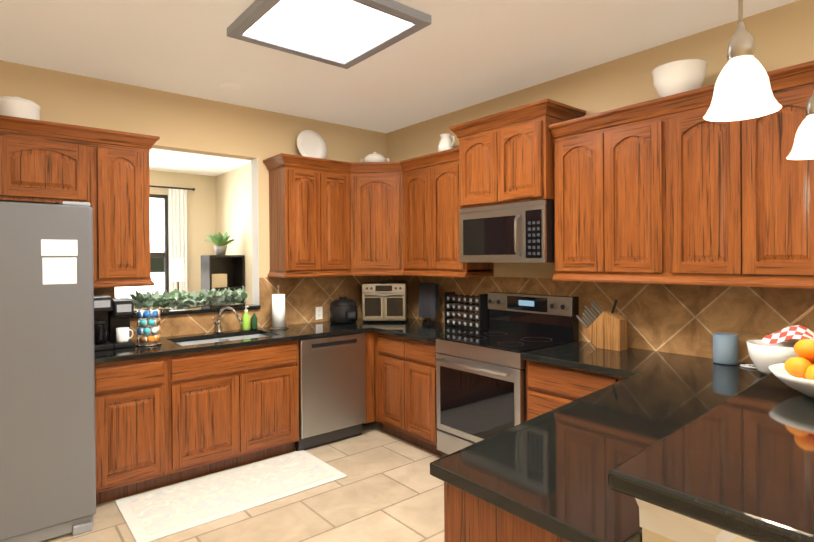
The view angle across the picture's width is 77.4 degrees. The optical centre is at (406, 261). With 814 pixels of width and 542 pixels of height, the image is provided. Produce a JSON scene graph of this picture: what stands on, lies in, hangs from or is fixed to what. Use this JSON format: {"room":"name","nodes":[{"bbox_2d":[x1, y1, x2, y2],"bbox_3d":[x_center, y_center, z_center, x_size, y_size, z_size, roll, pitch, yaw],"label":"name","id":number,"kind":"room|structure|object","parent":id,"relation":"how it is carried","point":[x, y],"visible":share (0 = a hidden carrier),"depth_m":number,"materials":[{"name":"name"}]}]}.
{"room":"kitchen","nodes":[
{"label":"kitchen","id":0,"kind":"room"},
{"bbox_2d":[0,60,387,394],"bbox_3d":[-2.008,0.098,3.786,4.560,2.765,0.146,-1,0,-40],"label":"wall","id":1,"kind":"structure","parent":0,"point":[221,203],"depth_m":4.33,"materials":[{"name":"beige paint"}]},
{"bbox_2d":[0,127,11,201],"bbox_3d":[-2.664,-0.560,2.943,0.549,0.400,0.329,-1,0,-40],"label":"upper cabinet","id":2,"kind":"object","parent":1,"relation":"attached to","point":[5,132],"depth_m":2.99,"materials":[{"name":"brown wood"}]},
{"bbox_2d":[0,96,40,119],"bbox_3d":[-2.401,-0.931,3.130,0.236,0.162,0.236,-1,0,-40],"label":"crock","id":3,"kind":"object","parent":2,"relation":"on","point":[15,106],"visible":0.75,"depth_m":3.05,"materials":[{"name":"white ceramic"}]},
{"bbox_2d":[12,131,87,203],"bbox_3d":[-2.339,-0.564,3.211,0.548,0.400,0.329,-1,0,-40],"label":"upper cabinet","id":4,"kind":"object","parent":1,"relation":"attached to","point":[47,169],"depth_m":3.12,"materials":[{"name":"brown wood"}]},
{"bbox_2d":[88,139,153,282],"bbox_3d":[-1.993,-0.320,3.497,0.345,0.897,0.329,-1,0,-40],"label":"upper cabinet","id":5,"kind":"object","parent":1,"relation":"attached to","point":[104,173],"depth_m":3.37,"materials":[{"name":"brown wood"}]},
{"bbox_2d":[150,194,168,292],"bbox_3d":[-4.049,-0.160,6.911,1.500,1.580,0.080,-1,0,-40],"label":"window","id":6,"kind":"structure","parent":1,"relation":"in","point":[165,254],"depth_m":7.34,"materials":[{"name":"brown metal"}]},
{"bbox_2d":[150,185,194,190],"bbox_3d":[-3.936,-1.051,6.837,2.097,0.044,0.042,-1,0,-40],"label":"curtain rod","id":7,"kind":"object","parent":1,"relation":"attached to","point":[193,189],"visible":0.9,"depth_m":7.31,"materials":[{"name":"brown metal"}]},
{"bbox_2d":[168,189,187,308],"bbox_3d":[-3.304,0.189,7.349,0.260,2.465,0.054,-1,0,-40],"label":"curtain","id":8,"kind":"object","parent":7,"relation":"hanging from","point":[177,221],"visible":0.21,"depth_m":7.31,"materials":[{"name":"white fabric"}]},
{"bbox_2d":[130,304,260,317],"bbox_3d":[-1.714,0.392,4.030,1.076,0.030,0.205,-1,0,-40],"label":"sill","id":9,"kind":"structure","parent":1,"relation":"attached to","point":[200,310],"depth_m":4.01,"materials":[{"name":"black stone"}]},
{"bbox_2d":[128,285,248,311],"bbox_3d":[-1.699,0.287,4.014,0.949,0.171,0.308,-1,0,-40],"label":"garland","id":10,"kind":"object","parent":9,"relation":"on","point":[179,300],"visible":1,"depth_m":3.94,"materials":[{"name":"green plant"}]},
{"bbox_2d":[251,158,258,304],"bbox_3d":[-1.306,-0.253,4.371,0.004,1.248,0.138,-1,0,-40],"label":"trim","id":11,"kind":"structure","parent":1,"relation":"attached to","point":[255,231],"depth_m":4.37,"materials":[{"name":"white paint"}]},
{"bbox_2d":[269,163,330,274],"bbox_3d":[-0.927,-0.345,4.377,0.354,0.873,0.328,-1,0,-40],"label":"upper cabinet","id":12,"kind":"object","parent":1,"relation":"attached to","point":[327,217],"depth_m":4.25,"materials":[{"name":"brown wood"}]},
{"bbox_2d":[297,130,326,158],"bbox_3d":[-0.827,-1.019,4.490,0.300,0.299,0.112,-1,0,-40],"label":"decorative plate","id":13,"kind":"object","parent":12,"relation":"on","point":[310,143],"visible":0.94,"depth_m":4.52,"materials":[{"name":"white ceramic"}]},
{"bbox_2d":[316,307,322,319],"bbox_3d":[-0.808,0.476,4.678,0.072,0.116,0.006,-1,0,-40],"label":"electrical outlet","id":14,"kind":"object","parent":1,"relation":"attached to","point":[319,312],"visible":1,"depth_m":4.68,"materials":[{"name":"white plastic"}]},
{"bbox_2d":[331,167,350,274],"bbox_3d":[-0.749,-0.348,4.524,0.354,0.873,0.328,-1,0,-40],"label":"upper cabinet","id":15,"kind":"object","parent":1,"relation":"attached to","point":[340,180],"depth_m":4.46,"materials":[{"name":"brown wood"}]},
{"bbox_2d":[351,175,402,262],"bbox_3d":[-0.269,-0.350,4.508,0.307,0.715,0.307,-1,0,-40],"label":"upper cabinet","id":16,"kind":"object","parent":1,"relation":"attached to","point":[374,199],"depth_m":4.50,"materials":[{"name":"brown wood"}]},
{"bbox_2d":[361,152,388,161],"bbox_3d":[-0.298,-0.944,4.699,0.200,0.138,0.200,-1,0,-40],"label":"tureen","id":17,"kind":"object","parent":16,"relation":"on","point":[374,157],"visible":0.67,"depth_m":4.62,"materials":[{"name":"white ceramic"}]},
{"bbox_2d":[40,421,444,541],"bbox_3d":[-1.015,1.513,1.804,6.200,0.060,12.415,-1,0,-40],"label":"floor","id":18,"kind":"structure","parent":0,"point":[389,488],"depth_m":3.01,"materials":[{"name":"tile"}]},
{"bbox_2d":[0,201,95,541],"bbox_3d":[-2.315,0.584,2.818,0.896,1.808,0.927,-1,0,-40],"label":"refrigerator","id":19,"kind":"object","parent":18,"relation":"on","point":[47,435],"visible":1,"depth_m":2.66,"materials":[{"name":"grey metal"}]},
{"bbox_2d":[95,355,178,504],"bbox_3d":[-1.884,1.045,3.391,0.471,0.872,0.628,-1,0,-40],"label":"base cabinet","id":20,"kind":"object","parent":18,"relation":"on","point":[163,421],"depth_m":3.16,"materials":[{"name":"brown wood"}]},
{"bbox_2d":[171,259,184,290],"bbox_3d":[-3.032,0.718,6.745,0.260,1.510,0.260,-1,0,-40],"label":"light","id":21,"kind":"object","parent":18,"relation":"on","point":[177,271],"visible":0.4,"depth_m":6.68,"materials":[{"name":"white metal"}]},
{"bbox_2d":[179,338,250,481],"bbox_3d":[-1.545,1.041,3.670,0.569,0.872,0.628,-1,0,-40],"label":"base cabinet","id":22,"kind":"object","parent":18,"relation":"on","point":[215,385],"depth_m":3.47,"materials":[{"name":"brown wood"}]},
{"bbox_2d":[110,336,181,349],"bbox_3d":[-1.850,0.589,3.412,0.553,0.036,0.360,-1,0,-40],"label":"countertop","id":23,"kind":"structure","parent":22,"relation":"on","point":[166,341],"depth_m":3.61,"materials":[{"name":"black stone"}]},
{"bbox_2d":[94,294,112,350],"bbox_3d":[-2.043,0.399,3.353,0.145,0.345,0.270,-1,0,-40],"label":"drip coffee maker","id":24,"kind":"object","parent":23,"relation":"on","point":[103,307],"visible":0.62,"depth_m":3.29,"materials":[{"name":"black plastic"}]},
{"bbox_2d":[109,298,134,348],"bbox_3d":[-1.942,0.411,3.455,0.130,0.318,0.260,-1,0,-40],"label":"pod coffee maker","id":25,"kind":"object","parent":23,"relation":"on","point":[121,313],"visible":0.92,"depth_m":3.39,"materials":[{"name":"black plastic"}]},
{"bbox_2d":[136,308,161,346],"bbox_3d":[-1.765,0.444,3.472,0.160,0.250,0.160,-1,0,-40],"label":"pod carousel","id":26,"kind":"object","parent":23,"relation":"on","point":[141,323],"visible":1,"depth_m":3.42,"materials":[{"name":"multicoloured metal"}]},
{"bbox_2d":[201,255,244,306],"bbox_3d":[-2.487,0.693,6.877,0.470,1.550,0.350,-1,0,-40],"label":"shelf","id":27,"kind":"object","parent":18,"relation":"on","point":[220,272],"visible":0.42,"depth_m":6.89,"materials":[{"name":"black wood"}]},
{"bbox_2d":[204,231,234,254],"bbox_3d":[-2.507,-0.250,6.856,0.428,0.334,0.465,-1,0,-40],"label":"potted plant","id":28,"kind":"object","parent":27,"relation":"on","point":[219,240],"visible":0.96,"depth_m":6.80,"materials":[{"name":"green plant"}]},
{"bbox_2d":[115,450,346,541],"bbox_3d":[-1.106,1.471,3.302,1.290,0.008,0.640,-1,0,-40],"label":"rug","id":29,"kind":"object","parent":18,"relation":"on","point":[153,515],"visible":1,"depth_m":3.21,"materials":[{"name":"white fabric"}]},
{"bbox_2d":[251,340,298,462],"bbox_3d":[-1.217,1.037,3.942,0.529,0.872,0.628,-1,0,-40],"label":"base cabinet","id":30,"kind":"object","parent":18,"relation":"on","point":[274,366],"depth_m":3.75,"materials":[{"name":"brown wood"}]},
{"bbox_2d":[295,333,365,450],"bbox_3d":[-0.769,1.032,4.292,0.596,0.872,0.640,-1,0,-40],"label":"dishwasher","id":31,"kind":"object","parent":18,"relation":"on","point":[332,389],"visible":0.73,"depth_m":4.04,"materials":[{"name":"grey metal"}]},
{"bbox_2d":[364,332,374,423],"bbox_3d":[-0.770,1.032,4.311,0.791,0.872,0.628,-1,0,-40],"label":"base cabinet","id":32,"kind":"object","parent":18,"relation":"on","point":[369,336],"depth_m":4.30,"materials":[{"name":"brown wood"}]},
{"bbox_2d":[375,332,430,450],"bbox_3d":[0.209,1.025,4.215,0.628,0.872,0.802,-1,0,-40],"label":"base cabinet","id":33,"kind":"object","parent":18,"relation":"on","point":[405,389],"depth_m":4.02,"materials":[{"name":"brown wood"}]},
{"bbox_2d":[94,318,421,364],"bbox_3d":[-1.025,0.579,4.083,2.679,0.036,0.644,-1,0,-40],"label":"countertop","id":34,"kind":"structure","parent":33,"relation":"on","point":[295,332],"depth_m":3.83,"materials":[{"name":"black stone"}]},
{"bbox_2d":[177,334,268,345],"bbox_3d":[-1.362,0.689,3.805,0.770,0.172,0.460,-1,0,-40],"label":"sink","id":35,"kind":"object","parent":34,"relation":"in","point":[219,340],"visible":0.06,"depth_m":3.96,"materials":[{"name":"silver metal"}]},
{"bbox_2d":[212,306,242,332],"bbox_3d":[-1.430,0.460,4.018,0.224,0.206,0.172,-1,0,-40],"label":"faucet","id":36,"kind":"object","parent":34,"relation":"on","point":[218,323],"visible":1,"depth_m":4.02,"materials":[{"name":"silver metal"}]},
{"bbox_2d":[242,306,249,329],"bbox_3d":[-1.321,0.463,4.176,0.064,0.197,0.072,-1,0,-40],"label":"soap bottle","id":37,"kind":"object","parent":34,"relation":"on","point":[246,321],"visible":1,"depth_m":4.16,"materials":[{"name":"green plastic"}]},
{"bbox_2d":[251,313,257,328],"bbox_3d":[-1.270,0.495,4.224,0.052,0.132,0.051,-1,0,-40],"label":"bottle","id":38,"kind":"object","parent":34,"relation":"on","point":[254,324],"visible":1,"depth_m":4.21,"materials":[{"name":"green"}]},
{"bbox_2d":[269,285,287,329],"bbox_3d":[-1.068,0.378,4.230,0.156,0.362,0.156,-1,0,-40],"label":"paper towel holder","id":39,"kind":"object","parent":34,"relation":"on","point":[278,311],"visible":1,"depth_m":4.18,"materials":[{"name":"white paper"}]},
{"bbox_2d":[329,296,357,323],"bbox_3d":[-0.573,0.436,4.605,0.256,0.235,0.267,-1,0,-40],"label":"air fryer","id":40,"kind":"object","parent":34,"relation":"on","point":[342,309],"visible":1,"depth_m":4.51,"materials":[{"name":"black plastic"}]},
{"bbox_2d":[362,282,407,321],"bbox_3d":[-0.202,0.372,4.700,0.400,0.355,0.357,0,0,2],"label":"air fryer oven","id":41,"kind":"object","parent":34,"relation":"on","point":[384,301],"visible":1,"depth_m":4.56,"materials":[{"name":"silver metal"}]},
{"bbox_2d":[370,320,486,342],"bbox_3d":[0.198,0.569,4.181,0.668,0.036,0.764,-1,0,-40],"label":"countertop","id":42,"kind":"structure","parent":33,"relation":"on","point":[421,331],"depth_m":4.12,"materials":[{"name":"black stone"}]},
{"bbox_2d":[418,283,439,323],"bbox_3d":[0.197,0.371,4.535,0.120,0.353,0.260,-1,0,-40],"label":"towel stand","id":43,"kind":"object","parent":42,"relation":"on","point":[429,305],"visible":1,"depth_m":4.51,"materials":[{"name":"black plastic"}]},
{"bbox_2d":[444,291,487,329],"bbox_3d":[0.497,0.405,4.229,0.125,0.285,0.405,-1,0,-40],"label":"spice rack","id":44,"kind":"object","parent":42,"relation":"on","point":[451,305],"visible":1,"depth_m":4.18,"materials":[{"name":"black plastic"}]},
{"bbox_2d":[431,342,441,455],"bbox_3d":[0.712,1.024,3.605,0.628,0.872,0.860,-1,0,-40],"label":"base cabinet","id":45,"kind":"object","parent":18,"relation":"on","point":[434,428],"depth_m":3.74,"materials":[{"name":"brown wood"}]},
{"bbox_2d":[434,292,578,456],"bbox_3d":[0.674,0.853,3.574,0.705,1.215,0.762,-1,0,-40],"label":"range","id":46,"kind":"object","parent":18,"relation":"on","point":[481,390],"visible":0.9,"depth_m":3.48,"materials":[{"name":"grey metal"}]},
{"bbox_2d":[526,360,606,420],"bbox_3d":[1.154,1.023,3.071,0.628,0.872,0.606,-1,0,-40],"label":"base cabinet","id":47,"kind":"object","parent":18,"relation":"on","point":[550,387],"depth_m":2.94,"materials":[{"name":"brown wood"}]},
{"bbox_2d":[520,341,674,373],"bbox_3d":[1.163,0.567,3.014,0.668,0.036,0.708,-1,0,-40],"label":"countertop","id":48,"kind":"structure","parent":47,"relation":"on","point":[582,355],"depth_m":2.94,"materials":[{"name":"black stone"}]},
{"bbox_2d":[576,299,627,350],"bbox_3d":[1.232,0.391,3.247,0.105,0.311,0.314,-1,0,-40],"label":"knife block","id":49,"kind":"object","parent":48,"relation":"on","point":[607,330],"visible":1,"depth_m":3.17,"materials":[{"name":"brown wood"}]},
{"bbox_2d":[444,482,754,541],"bbox_3d":[1.145,0.951,1.870,2.159,1.029,0.766,-1,0,-40],"label":"base cabinet","id":50,"kind":"object","parent":18,"relation":"on","point":[468,517],"visible":0.19,"depth_m":1.23,"materials":[{"name":"brown wood"}]},
{"bbox_2d":[608,373,813,541],"bbox_3d":[1.366,0.416,1.550,2.213,0.040,0.588,-1,0,-40],"label":"peninsula bar","id":51,"kind":"object","parent":50,"relation":"on","point":[741,463],"visible":1,"depth_m":0.99,"materials":[{"name":"black stone"}]},
{"bbox_2d":[769,363,813,397],"bbox_3d":[1.238,0.361,1.478,0.304,0.070,0.304,-1,0,-40],"label":"fruit bowl","id":52,"kind":"object","parent":51,"relation":"on","point":[801,385],"visible":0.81,"depth_m":1.46,"materials":[{"name":"white ceramic"}]},
{"bbox_2d":[784,339,813,379],"bbox_3d":[1.236,0.299,1.463,0.212,0.143,0.227,-1,0,-40],"label":"oranges","id":53,"kind":"object","parent":52,"relation":"in","point":[801,365],"visible":1,"depth_m":1.49,"materials":[{"name":"orange food"}]},
{"bbox_2d":[607,374,624,385],"bbox_3d":[1.376,1.023,2.801,0.628,0.872,0.175,-1,0,-40],"label":"base cabinet","id":54,"kind":"object","parent":18,"relation":"on","point":[611,379],"depth_m":2.67,"materials":[{"name":"brown wood"}]},
{"bbox_2d":[430,354,766,541],"bbox_3d":[1.033,0.574,1.976,2.189,0.036,0.713,-1,0,-40],"label":"countertop","id":55,"kind":"structure","parent":54,"relation":"on","point":[548,471],"depth_m":1.53,"materials":[{"name":"black stone"}]},
{"bbox_2d":[713,333,737,364],"bbox_3d":[1.722,0.468,2.740,0.148,0.155,0.116,-1,0,-40],"label":"mug","id":56,"kind":"object","parent":55,"relation":"on","point":[725,348],"visible":1,"depth_m":2.69,"materials":[{"name":"blue"}]},
{"bbox_2d":[740,364,755,367],"bbox_3d":[1.792,0.533,2.621,0.101,0.025,0.121,-1,0,-40],"label":"charging cable","id":57,"kind":"object","parent":55,"relation":"on","point":[745,365],"visible":0.4,"depth_m":2.64,"materials":[{"name":"white plastic"}]},
{"bbox_2d":[746,340,798,374],"bbox_3d":[1.779,0.471,2.457,0.232,0.150,0.232,-1,0,-40],"label":"mixing bowl","id":58,"kind":"object","parent":55,"relation":"on","point":[764,356],"visible":0.5,"depth_m":2.41,"materials":[{"name":"white ceramic"}]},
{"bbox_2d":[762,325,813,343],"bbox_3d":[1.836,0.344,2.387,0.190,0.087,0.240,-1,0,-40],"label":"kitchen towel","id":59,"kind":"object","parent":58,"relation":"on","point":[795,332],"visible":0.96,"depth_m":2.38,"materials":[{"name":"red fabric"}]},
{"bbox_2d":[792,305,813,324],"bbox_3d":[1.880,0.213,2.345,0.114,0.186,0.192,-1,0,-40],"label":"wooden spoon","id":60,"kind":"object","parent":59,"relation":"on","point":[804,314],"visible":1,"depth_m":2.40,"materials":[{"name":"brown wood"}]},
{"bbox_2d":[0,0,797,175],"bbox_3d":[-1.038,-1.312,1.789,6.200,0.060,12.415,-1,0,-40],"label":"ceiling","id":61,"kind":"structure","parent":0,"point":[455,55],"depth_m":3.14,"materials":[{"name":"white paint"}]},
{"bbox_2d":[227,0,430,68],"bbox_3d":[-0.433,-1.269,2.742,0.785,0.044,0.815,-1,0,-40],"label":"ceiling light panel","id":62,"kind":"object","parent":61,"relation":"attached to","point":[345,34],"visible":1,"depth_m":2.73,"materials":[{"name":"grey plastic"}]},
{"bbox_2d":[703,0,781,121],"bbox_3d":[0.877,-0.841,1.337,0.174,0.899,0.174,-1,0,-40],"label":"pendant light","id":63,"kind":"object","parent":61,"relation":"hanging from","point":[742,89],"visible":1,"depth_m":1.31,"materials":[{"name":"white glass"}]},
{"bbox_2d":[786,90,813,159],"bbox_3d":[1.440,-0.836,1.789,0.174,0.923,0.174,-1,0,-40],"label":"pendant light","id":64,"kind":"object","parent":61,"relation":"hanging from","point":[803,147],"visible":1,"depth_m":1.78,"materials":[{"name":"white glass"}]},
{"bbox_2d":[384,0,813,363],"bbox_3d":[2.398,0.072,2.152,0.146,2.765,8.280,-1,0,-40],"label":"wall","id":65,"kind":"structure","parent":0,"point":[680,318],"depth_m":3.12,"materials":[{"name":"beige paint"}]},
{"bbox_2d":[399,167,422,274],"bbox_3d":[0.228,-0.355,4.407,0.329,0.873,0.424,-1,0,-40],"label":"upper cabinet","id":66,"kind":"object","parent":65,"relation":"attached to","point":[411,178],"depth_m":4.38,"materials":[{"name":"brown wood"}]},
{"bbox_2d":[438,134,454,151],"bbox_3d":[0.330,-0.957,4.158,0.136,0.160,0.170,-1,0,-40],"label":"pitcher","id":67,"kind":"object","parent":66,"relation":"on","point":[446,143],"visible":0.69,"depth_m":4.12,"materials":[{"name":"white ceramic"}]},
{"bbox_2d":[423,159,493,274],"bbox_3d":[0.420,-0.355,4.175,0.329,0.873,0.424,-1,0,-40],"label":"upper cabinet","id":68,"kind":"object","parent":65,"relation":"attached to","point":[441,180],"depth_m":4.08,"materials":[{"name":"brown wood"}]},
{"bbox_2d":[449,98,585,208],"bbox_3d":[0.771,-0.711,3.655,0.442,0.616,0.878,-1,0,-40],"label":"upper cabinet","id":69,"kind":"object","parent":65,"relation":"attached to","point":[506,157],"visible":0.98,"depth_m":3.45,"materials":[{"name":"brown wood"}]},
{"bbox_2d":[459,200,553,262],"bbox_3d":[0.768,-0.195,3.652,0.456,0.404,0.762,-1,0,-40],"label":"microwave","id":70,"kind":"object","parent":69,"relation":"attached to","point":[520,232],"visible":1,"depth_m":3.47,"materials":[{"name":"silver metal"}]},
{"bbox_2d":[552,128,588,275],"bbox_3d":[1.198,-0.356,3.232,0.329,0.873,0.418,-1,0,-40],"label":"upper cabinet","id":71,"kind":"object","parent":65,"relation":"attached to","point":[571,149],"depth_m":3.18,"materials":[{"name":"brown wood"}]},
{"bbox_2d":[589,112,660,279],"bbox_3d":[1.386,-0.356,3.004,0.329,0.873,0.418,-1,0,-40],"label":"upper cabinet","id":72,"kind":"object","parent":65,"relation":"attached to","point":[625,155],"depth_m":2.91,"materials":[{"name":"brown wood"}]},
{"bbox_2d":[652,59,706,97],"bbox_3d":[1.495,-0.969,2.795,0.272,0.180,0.272,-1,0,-40],"label":"decorative bowl","id":73,"kind":"object","parent":72,"relation":"on","point":[675,77],"visible":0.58,"depth_m":2.70,"materials":[{"name":"white ceramic"}]},
{"bbox_2d":[661,100,720,279],"bbox_3d":[1.653,-0.357,2.682,0.329,0.873,0.418,-1,0,-40],"label":"upper cabinet","id":74,"kind":"object","parent":65,"relation":"attached to","point":[675,189],"depth_m":2.64,"materials":[{"name":"brown wood"}]},
{"bbox_2d":[721,76,813,283],"bbox_3d":[1.840,-0.357,2.455,0.329,0.873,0.418,-1,0,-40],"label":"upper cabinet","id":75,"kind":"object","parent":65,"relation":"attached to","point":[767,197],"depth_m":2.38,"materials":[{"name":"brown wood"}]},
{"label":"outside","id":76,"kind":"structure","parent":0,"visible":0},
{"bbox_2d":[115,198,163,298],"bbox_3d":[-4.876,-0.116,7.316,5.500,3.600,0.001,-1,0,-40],"label":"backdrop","id":77,"kind":"structure","parent":76,"point":[156,239],"depth_m":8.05,"materials":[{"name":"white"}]}
]}

